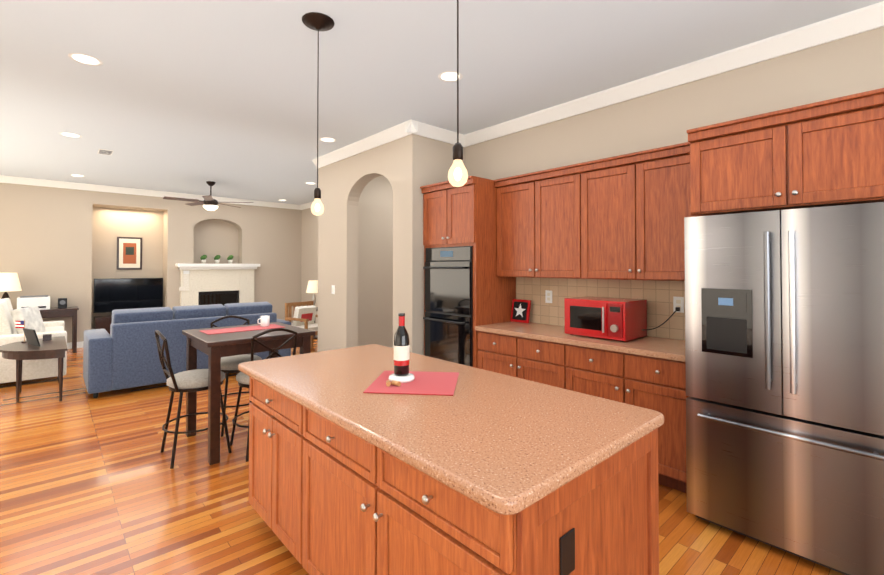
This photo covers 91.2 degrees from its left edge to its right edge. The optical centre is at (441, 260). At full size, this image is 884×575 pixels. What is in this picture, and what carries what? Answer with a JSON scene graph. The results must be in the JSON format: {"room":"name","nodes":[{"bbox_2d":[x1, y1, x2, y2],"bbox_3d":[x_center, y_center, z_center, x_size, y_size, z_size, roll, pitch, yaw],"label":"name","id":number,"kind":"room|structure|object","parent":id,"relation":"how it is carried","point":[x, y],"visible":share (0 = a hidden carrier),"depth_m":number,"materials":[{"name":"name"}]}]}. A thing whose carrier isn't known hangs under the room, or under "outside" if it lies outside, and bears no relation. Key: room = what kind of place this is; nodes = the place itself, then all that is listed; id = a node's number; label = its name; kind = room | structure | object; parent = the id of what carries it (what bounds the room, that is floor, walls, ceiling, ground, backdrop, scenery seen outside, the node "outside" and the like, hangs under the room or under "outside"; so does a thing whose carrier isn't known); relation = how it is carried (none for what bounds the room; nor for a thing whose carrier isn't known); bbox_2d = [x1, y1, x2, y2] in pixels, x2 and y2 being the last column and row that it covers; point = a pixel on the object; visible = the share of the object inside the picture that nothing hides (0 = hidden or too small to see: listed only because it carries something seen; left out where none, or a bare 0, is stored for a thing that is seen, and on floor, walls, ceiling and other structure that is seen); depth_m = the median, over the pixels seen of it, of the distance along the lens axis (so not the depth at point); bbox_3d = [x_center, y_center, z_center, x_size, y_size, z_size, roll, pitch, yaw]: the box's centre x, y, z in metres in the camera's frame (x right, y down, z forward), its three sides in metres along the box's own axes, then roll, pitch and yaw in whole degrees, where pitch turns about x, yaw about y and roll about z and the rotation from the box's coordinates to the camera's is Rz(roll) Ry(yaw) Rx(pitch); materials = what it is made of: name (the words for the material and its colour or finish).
{"room":"kitchen and living room","nodes":[
{"label":"kitchen and living room","id":0,"kind":"room"},
{"bbox_2d":[0,183,301,342],"bbox_3d":[-6.091,0.113,8.785,6.800,3.000,0.550,1,-1,-42],"label":"wall","id":1,"kind":"structure","parent":0,"point":[56,244],"depth_m":8.66,"materials":[{"name":"beige paint"}]},
{"bbox_2d":[67,341,83,348],"bbox_3d":[-7.398,1.535,7.204,2.430,0.110,0.014,1,-1,-42],"label":"baseboard","id":2,"kind":"structure","parent":1,"relation":"attached to","point":[79,345],"depth_m":7.88,"materials":[{"name":"white wood"}]},
{"bbox_2d":[117,237,141,269],"bbox_3d":[-6.351,-0.136,8.808,0.420,0.660,0.029,1,-1,-42],"label":"picture frame","id":3,"kind":"object","parent":1,"relation":"attached to","point":[129,253],"visible":0.96,"depth_m":8.79,"materials":[{"name":"brown wood"}]},
{"bbox_2d":[0,175,299,208],"bbox_3d":[-5.834,-1.335,8.604,6.390,0.110,0.095,1,-1,-42],"label":"crown molding","id":4,"kind":"structure","parent":1,"relation":"attached to","point":[3,179],"depth_m":8.33,"materials":[{"name":"white"}]},
{"bbox_2d":[200,255,206,262],"bbox_3d":[-5.164,-0.024,9.387,0.135,0.190,0.136,1,-1,-42],"label":"potted plant","id":5,"kind":"object","parent":1,"relation":"in","point":[203,258],"visible":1,"depth_m":9.35,"materials":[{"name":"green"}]},
{"bbox_2d":[214,255,220,262],"bbox_3d":[-4.963,-0.021,9.568,0.135,0.190,0.136,1,-1,-42],"label":"potted plant","id":6,"kind":"object","parent":1,"relation":"in","point":[216,257],"visible":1,"depth_m":9.53,"materials":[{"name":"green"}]},
{"bbox_2d":[227,255,233,263],"bbox_3d":[-4.763,-0.018,9.749,0.135,0.190,0.136,1,-1,-42],"label":"potted plant","id":7,"kind":"object","parent":1,"relation":"in","point":[230,258],"visible":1,"depth_m":9.71,"materials":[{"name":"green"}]},
{"bbox_2d":[301,208,317,322],"bbox_3d":[-1.917,0.118,9.122,0.150,3.000,4.540,1,-1,-42],"label":"wall","id":8,"kind":"structure","parent":0,"point":[309,251],"depth_m":10.45,"materials":[{"name":"beige paint"}]},
{"bbox_2d":[300,201,313,208],"bbox_3d":[-1.972,-1.328,9.021,0.095,0.110,4.430,1,-1,-42],"label":"crown molding","id":9,"kind":"structure","parent":8,"relation":"attached to","point":[307,205],"depth_m":10.42,"materials":[{"name":"white"}]},
{"bbox_2d":[318,134,424,354],"bbox_3d":[-0.981,0.063,5.442,0.170,3.000,2.180,1,-1,-42],"label":"wall","id":10,"kind":"structure","parent":0,"point":[399,164],"depth_m":5.45,"materials":[{"name":"beige paint"}]},
{"bbox_2d":[312,119,419,167],"bbox_3d":[-1.079,-1.383,5.375,0.095,0.110,2.370,1,-1,-42],"label":"crown molding","id":11,"kind":"structure","parent":10,"relation":"attached to","point":[409,127],"depth_m":5.08,"materials":[{"name":"white"}]},
{"bbox_2d":[358,176,392,347],"bbox_3d":[-0.436,0.091,7.287,3.110,3.000,0.170,1,-1,-42],"label":"wall","id":12,"kind":"structure","parent":0,"point":[375,264],"depth_m":6.65,"materials":[{"name":"beige paint"}]},
{"bbox_2d":[0,339,844,574],"bbox_3d":[-1.213,1.599,4.475,8.300,0.100,13.550,1,-1,-42],"label":"floor","id":13,"kind":"structure","parent":0,"point":[90,484],"depth_m":2.72,"materials":[{"name":"brown wood"}]},
{"bbox_2d":[0,298,66,383],"bbox_3d":[-5.800,1.058,5.948,0.950,1.027,1.630,1,-1,-42],"label":"loveseat","id":14,"kind":"object","parent":13,"relation":"on","point":[31,369],"visible":0.48,"depth_m":5.53,"materials":[{"name":"beige fabric"}]},
{"bbox_2d":[0,336,67,401],"bbox_3d":[-4.723,1.267,4.997,0.580,0.580,1.160,1,-1,-42],"label":"table","id":15,"kind":"object","parent":13,"relation":"on","point":[20,352],"visible":0.9,"depth_m":4.76,"materials":[{"name":"brown wood"}]},
{"bbox_2d":[15,320,26,342],"bbox_3d":[-4.995,0.844,5.143,0.107,0.269,0.141,1,-1,-42],"label":"flag","id":16,"kind":"object","parent":15,"relation":"on","point":[19,324],"visible":0.9,"depth_m":5.14,"materials":[{"name":"multicoloured fabric"}]},
{"bbox_2d":[23,328,39,345],"bbox_3d":[-4.684,0.880,4.943,0.280,0.195,0.066,0,-1,28],"label":"picture frame","id":17,"kind":"object","parent":15,"relation":"on","point":[31,336],"visible":1,"depth_m":4.92,"materials":[{"name":"black plastic"}]},
{"bbox_2d":[43,334,51,340],"bbox_3d":[-4.842,0.946,5.313,0.080,0.069,0.100,1,-1,-42],"label":"box","id":18,"kind":"object","parent":15,"relation":"on","point":[46,337],"visible":1,"depth_m":5.28,"materials":[{"name":"brown wood"}]},
{"bbox_2d":[13,306,78,352],"bbox_3d":[-6.851,1.212,7.335,1.050,0.760,0.520,1,-1,-42],"label":"desk","id":19,"kind":"object","parent":13,"relation":"on","point":[53,312],"visible":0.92,"depth_m":7.46,"materials":[{"name":"brown wood"}]},
{"bbox_2d":[0,273,21,298],"bbox_3d":[-7.137,0.517,7.087,0.380,0.620,0.380,1,-1,-42],"label":"desk lamp","id":20,"kind":"object","parent":19,"relation":"on","point":[9,281],"visible":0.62,"depth_m":7.02,"materials":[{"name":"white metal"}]},
{"bbox_2d":[17,295,49,309],"bbox_3d":[-6.890,0.719,7.317,0.400,0.224,0.385,1,-1,-42],"label":"printer","id":21,"kind":"object","parent":19,"relation":"on","point":[41,302],"visible":0.79,"depth_m":7.20,"materials":[{"name":"white plastic"}]},
{"bbox_2d":[58,298,66,307],"bbox_3d":[-6.610,0.749,7.544,0.120,0.169,0.122,1,-1,-42],"label":"speaker","id":22,"kind":"object","parent":19,"relation":"on","point":[62,302],"visible":1,"depth_m":7.50},
{"bbox_2d":[94,315,111,333],"bbox_3d":[-6.212,1.351,8.602,1.080,0.520,0.410,1,-1,-42],"label":"media console","id":23,"kind":"object","parent":13,"relation":"on","point":[102,322],"visible":0.12,"depth_m":8.19,"materials":[{"name":"brown wood"}]},
{"bbox_2d":[93,278,162,312],"bbox_3d":[-6.189,0.725,8.586,1.120,0.729,0.200,1,-1,-42],"label":"tv","id":24,"kind":"object","parent":23,"relation":"on","point":[110,295],"visible":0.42,"depth_m":8.53,"materials":[{"name":"black plastic"}]},
{"bbox_2d":[83,302,290,397],"bbox_3d":[-3.367,1.087,5.900,2.300,0.967,0.960,1,-1,-42],"label":"sofa","id":25,"kind":"object","parent":13,"relation":"on","point":[123,354],"visible":0.67,"depth_m":5.17,"materials":[{"name":"blue fabric"}]},
{"bbox_2d":[155,330,230,468],"bbox_3d":[-1.981,1.034,3.447,0.513,1.003,0.464,1,-1,-42],"label":"stool","id":26,"kind":"object","parent":13,"relation":"on","point":[195,380],"visible":0.92,"depth_m":3.31,"materials":[{"name":"fabric"}]},
{"bbox_2d":[175,263,259,305],"bbox_3d":[-4.745,0.849,9.312,1.640,1.545,0.450,1,-1,-42],"label":"fireplace","id":27,"kind":"object","parent":13,"relation":"on","point":[210,284],"visible":0.56,"depth_m":9.39,"materials":[{"name":"stone"}]},
{"bbox_2d":[179,271,189,290],"bbox_3d":[-5.322,0.426,8.947,0.185,0.420,0.021,1,-1,-42],"label":"stocking","id":28,"kind":"object","parent":27,"relation":"hanging from","point":[186,281],"visible":1,"depth_m":8.96,"materials":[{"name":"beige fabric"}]},
{"bbox_2d":[210,315,261,436],"bbox_3d":[-1.927,1.044,4.081,0.464,1.003,0.513,1,-1,-42],"label":"stool","id":29,"kind":"object","parent":13,"relation":"on","point":[229,364],"visible":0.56,"depth_m":3.91,"materials":[{"name":"metal"}]},
{"bbox_2d":[182,322,314,464],"bbox_3d":[-1.698,1.079,3.789,0.850,0.920,0.850,1,-1,-42],"label":"pub table","id":30,"kind":"object","parent":13,"relation":"on","point":[215,348],"visible":0.79,"depth_m":3.48,"materials":[{"name":"brown wood"}]},
{"bbox_2d":[200,324,283,334],"bbox_3d":[-1.779,0.618,3.885,0.650,0.003,0.280,1,-1,-42],"label":"table runner","id":31,"kind":"object","parent":30,"relation":"on","point":[235,329],"visible":0.93,"depth_m":3.84,"materials":[{"name":"red fabric"}]},
{"bbox_2d":[257,315,269,326],"bbox_3d":[-1.668,0.570,4.047,0.110,0.095,0.080,1,-1,-42],"label":"mug","id":32,"kind":"object","parent":31,"relation":"on","point":[265,321],"visible":1,"depth_m":4.02,"materials":[{"name":"white ceramic"}]},
{"bbox_2d":[230,328,296,461],"bbox_3d":[-1.459,1.036,3.562,0.464,1.003,0.513,1,-1,-42],"label":"stool","id":33,"kind":"object","parent":13,"relation":"on","point":[243,379],"visible":0.46,"depth_m":3.41,"materials":[{"name":"metal"}]},
{"bbox_2d":[285,301,317,348],"bbox_3d":[-2.286,1.164,7.461,0.550,0.860,0.590,-1,-1,33],"label":"accent chair","id":34,"kind":"object","parent":13,"relation":"on","point":[304,315],"visible":0.62,"depth_m":7.42,"materials":[{"name":"white fabric"}]},
{"bbox_2d":[249,377,658,574],"bbox_3d":[-0.164,1.073,2.071,0.894,0.880,1.958,1,-1,-42],"label":"kitchen island","id":35,"kind":"object","parent":13,"relation":"on","point":[327,497],"visible":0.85,"depth_m":1.51,"materials":[{"name":"brown wood"}]},
{"bbox_2d":[238,344,663,514],"bbox_3d":[-0.165,0.611,2.089,0.960,0.040,2.020,1,-1,-42],"label":"island countertop","id":36,"kind":"structure","parent":35,"relation":"on","point":[499,443],"depth_m":1.59,"materials":[{"name":"stone"}]},
{"bbox_2d":[363,371,458,395],"bbox_3d":[-0.129,0.589,2.094,0.400,0.003,0.400,0,-1,6],"label":"placemat","id":37,"kind":"object","parent":36,"relation":"on","point":[433,383],"visible":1,"depth_m":2.02,"materials":[{"name":"red fabric"}]},
{"bbox_2d":[386,380,400,386],"bbox_3d":[-0.233,0.574,2.017,0.059,0.022,0.068,1,-1,-42],"label":"cork","id":38,"kind":"object","parent":37,"relation":"on","point":[392,382],"visible":1,"depth_m":2.01,"materials":[{"name":"brown wood"}]},
{"bbox_2d":[388,373,414,382],"bbox_3d":[-0.198,0.575,2.127,0.130,0.024,0.130,1,-1,-42],"label":"coaster","id":39,"kind":"object","parent":37,"relation":"on","point":[410,377],"visible":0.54,"depth_m":2.08,"materials":[{"name":"white ceramic"}]},
{"bbox_2d":[394,313,409,375],"bbox_3d":[-0.198,0.411,2.129,0.077,0.300,0.077,1,-1,-42],"label":"wine bottle","id":40,"kind":"object","parent":39,"relation":"on","point":[401,352],"visible":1,"depth_m":2.10,"materials":[{"name":"black glass"}]},
{"bbox_2d":[420,176,515,367],"bbox_3d":[0.260,0.380,4.567,0.708,2.340,0.765,1,-1,-42],"label":"tall cabinet","id":41,"kind":"object","parent":13,"relation":"on","point":[467,289],"visible":0.71,"depth_m":4.29,"materials":[{"name":"brown wood"}]},
{"bbox_2d":[478,333,554,385],"bbox_3d":[0.894,1.101,3.929,0.606,0.880,1.010,1,-1,-42],"label":"base cabinet","id":42,"kind":"object","parent":13,"relation":"on","point":[518,357],"depth_m":3.74,"materials":[{"name":"brown wood"}]},
{"bbox_2d":[555,345,688,492],"bbox_3d":[1.485,1.091,3.274,0.606,0.880,1.010,1,-1,-42],"label":"base cabinet","id":43,"kind":"object","parent":13,"relation":"on","point":[648,371],"depth_m":2.95,"materials":[{"name":"brown wood"}]},
{"bbox_2d":[475,321,685,360],"bbox_3d":[1.178,0.636,3.598,0.636,0.040,1.892,1,-1,-42],"label":"countertop","id":44,"kind":"structure","parent":43,"relation":"on","point":[665,348],"depth_m":3.34,"materials":[{"name":"beige stone"}]},
{"bbox_2d":[510,299,530,322],"bbox_3d":[0.792,0.512,4.361,0.058,0.229,0.220,1,-1,-42],"label":"decor","id":45,"kind":"object","parent":44,"relation":"on","point":[520,311],"visible":1,"depth_m":4.34,"materials":[{"name":"red wood"}]},
{"bbox_2d":[564,296,646,341],"bbox_3d":[1.301,0.463,3.487,0.413,0.300,0.510,1,-1,-42],"label":"microwave","id":46,"kind":"object","parent":44,"relation":"on","point":[622,319],"visible":1,"depth_m":3.34,"materials":[{"name":"red plastic"}]},
{"bbox_2d":[642,307,679,329],"bbox_3d":[1.687,0.454,3.343,0.172,0.184,0.221,1,-1,-42],"label":"cord","id":47,"kind":"object","parent":46,"relation":"attached to","point":[677,308],"visible":1,"depth_m":3.32,"materials":[{"name":"black plastic"}]},
{"bbox_2d":[684,202,883,574],"bbox_3d":[2.009,0.631,2.450,0.887,1.775,0.901,1,-1,-42],"label":"refrigerator","id":48,"kind":"object","parent":13,"relation":"on","point":[784,334],"visible":1,"depth_m":2.16,"materials":[{"name":"grey metal"}]},
{"bbox_3d":[-2.662,1.312,8.998,0.480,0.610,0.480,1,-1,-42],"label":"table lamp","id":49,"kind":"object","parent":13,"relation":"on","visible":0},
{"bbox_2d":[306,280,317,305],"bbox_3d":[-2.663,0.716,9.007,0.320,0.580,0.320,1,-1,-42],"label":"table lamp","id":50,"kind":"object","parent":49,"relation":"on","point":[312,286],"visible":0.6,"depth_m":8.90,"materials":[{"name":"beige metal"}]},
{"bbox_2d":[0,0,883,204],"bbox_3d":[-1.213,-1.500,4.522,8.300,0.100,13.550,1,-1,-42],"label":"ceiling","id":51,"kind":"structure","parent":0,"point":[186,96],"depth_m":3.35,"materials":[{"name":"white paint"}]},
{"bbox_2d":[59,132,81,137],"bbox_3d":[-4.279,-1.441,4.994,0.200,0.003,0.200,1,-1,-42],"label":"recessed light","id":52,"kind":"object","parent":51,"relation":"in","point":[70,134],"visible":1,"depth_m":5.00,"materials":[{"name":"white"}]},
{"bbox_2d":[68,53,102,65],"bbox_3d":[-2.610,-1.468,3.173,0.200,0.003,0.200,1,-1,-42],"label":"recessed light","id":53,"kind":"object","parent":51,"relation":"in","point":[84,59],"visible":1,"depth_m":3.17,"materials":[{"name":"white"}]},
{"bbox_2d":[97,149,112,154],"bbox_3d":[-4.457,-1.428,5.735,0.150,0.006,0.300,1,-1,-42],"label":"ceiling vent","id":54,"kind":"object","parent":51,"relation":"in","point":[105,152],"visible":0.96,"depth_m":5.74,"materials":[{"name":"white"}]},
{"bbox_2d":[163,181,253,210],"bbox_3d":[-4.181,-1.143,7.735,1.346,0.520,1.409,1,-1,-42],"label":"ceiling fan","id":55,"kind":"object","parent":51,"relation":"hanging from","point":[209,203],"visible":1,"depth_m":7.68,"materials":[{"name":"brown wood"}]},
{"bbox_2d":[302,12,334,215],"bbox_3d":[-0.766,-0.875,2.673,0.196,1.206,0.196,1,-1,-42],"label":"pendant light","id":56,"kind":"object","parent":51,"relation":"hanging from","point":[316,21],"visible":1,"depth_m":2.65,"materials":[{"name":"white glass"}]},
{"bbox_2d":[319,137,335,141],"bbox_3d":[-1.367,-1.438,5.184,0.200,0.003,0.200,1,-1,-42],"label":"recessed light","id":57,"kind":"object","parent":51,"relation":"in","point":[325,139],"visible":1,"depth_m":5.17,"materials":[{"name":"white"}]},
{"bbox_2d":[438,71,462,81],"bbox_3d":[0.067,-1.464,3.460,0.200,0.003,0.200,1,-1,-42],"label":"recessed light","id":58,"kind":"object","parent":51,"relation":"in","point":[448,76],"visible":0.98,"depth_m":3.46,"materials":[{"name":"white"}]},
{"bbox_2d":[448,0,467,186],"bbox_3d":[0.062,-0.889,1.710,0.196,1.206,0.196,1,-1,-42],"label":"pendant light","id":59,"kind":"object","parent":51,"relation":"hanging from","point":[457,175],"visible":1,"depth_m":1.69,"materials":[{"name":"white glass"}]},
{"bbox_2d":[425,137,463,185],"bbox_3d":[0.045,0.057,5.000,0.760,3.000,0.150,1,-1,-42],"label":"wall","id":60,"kind":"structure","parent":0,"point":[439,160],"depth_m":4.83,"materials":[{"name":"beige paint"}]},
{"bbox_2d":[416,122,463,144],"bbox_3d":[-0.030,-1.391,4.791,0.660,0.110,0.095,1,-1,-42],"label":"crown molding","id":61,"kind":"structure","parent":60,"relation":"attached to","point":[426,130],"depth_m":4.77,"materials":[{"name":"white"}]},
{"bbox_2d":[545,290,551,302],"bbox_3d":[1.036,0.355,4.199,0.008,0.120,0.074,1,-1,-42],"label":"electrical outlet","id":62,"kind":"object","parent":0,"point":[548,296],"visible":1,"depth_m":4.20,"materials":[{"name":"white plastic"}]},
{"bbox_2d":[464,27,883,179],"bbox_3d":[2.408,0.025,2.836,0.150,3.000,6.230,1,-1,-42],"label":"wall","id":63,"kind":"structure","parent":0,"point":[849,65],"depth_m":3.33,"materials":[{"name":"beige paint"}]},
{"bbox_2d":[494,168,569,277],"bbox_3d":[0.990,-0.307,4.052,0.326,0.940,0.986,1,-1,-42],"label":"upper cabinet","id":64,"kind":"object","parent":63,"relation":"attached to","point":[533,211],"depth_m":3.96,"materials":[{"name":"brown wood"}]},
{"bbox_2d":[570,144,689,280],"bbox_3d":[1.567,-0.317,3.413,0.326,0.940,0.987,1,-1,-42],"label":"upper cabinet","id":65,"kind":"object","parent":63,"relation":"attached to","point":[620,217],"depth_m":3.31,"materials":[{"name":"brown wood"}]},
{"bbox_2d":[462,1,883,146],"bbox_3d":[2.267,-1.421,2.832,0.095,0.110,6.080,1,-1,-42],"label":"crown molding","id":66,"kind":"structure","parent":63,"relation":"attached to","point":[859,21],"depth_m":3.17,"materials":[{"name":"white"}]},
{"bbox_2d":[686,88,883,216],"bbox_3d":[2.123,-0.544,2.584,0.616,0.510,0.984,1,-1,-42],"label":"upper cabinet","id":67,"kind":"object","parent":63,"relation":"attached to","point":[831,153],"depth_m":2.36,"materials":[{"name":"brown wood"}]},
{"bbox_2d":[673,296,683,312],"bbox_3d":[1.819,0.342,3.331,0.008,0.120,0.074,1,-1,-42],"label":"electrical outlet","id":68,"kind":"object","parent":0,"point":[678,301],"visible":0.86,"depth_m":3.33,"materials":[{"name":"white plastic"}]}
]}

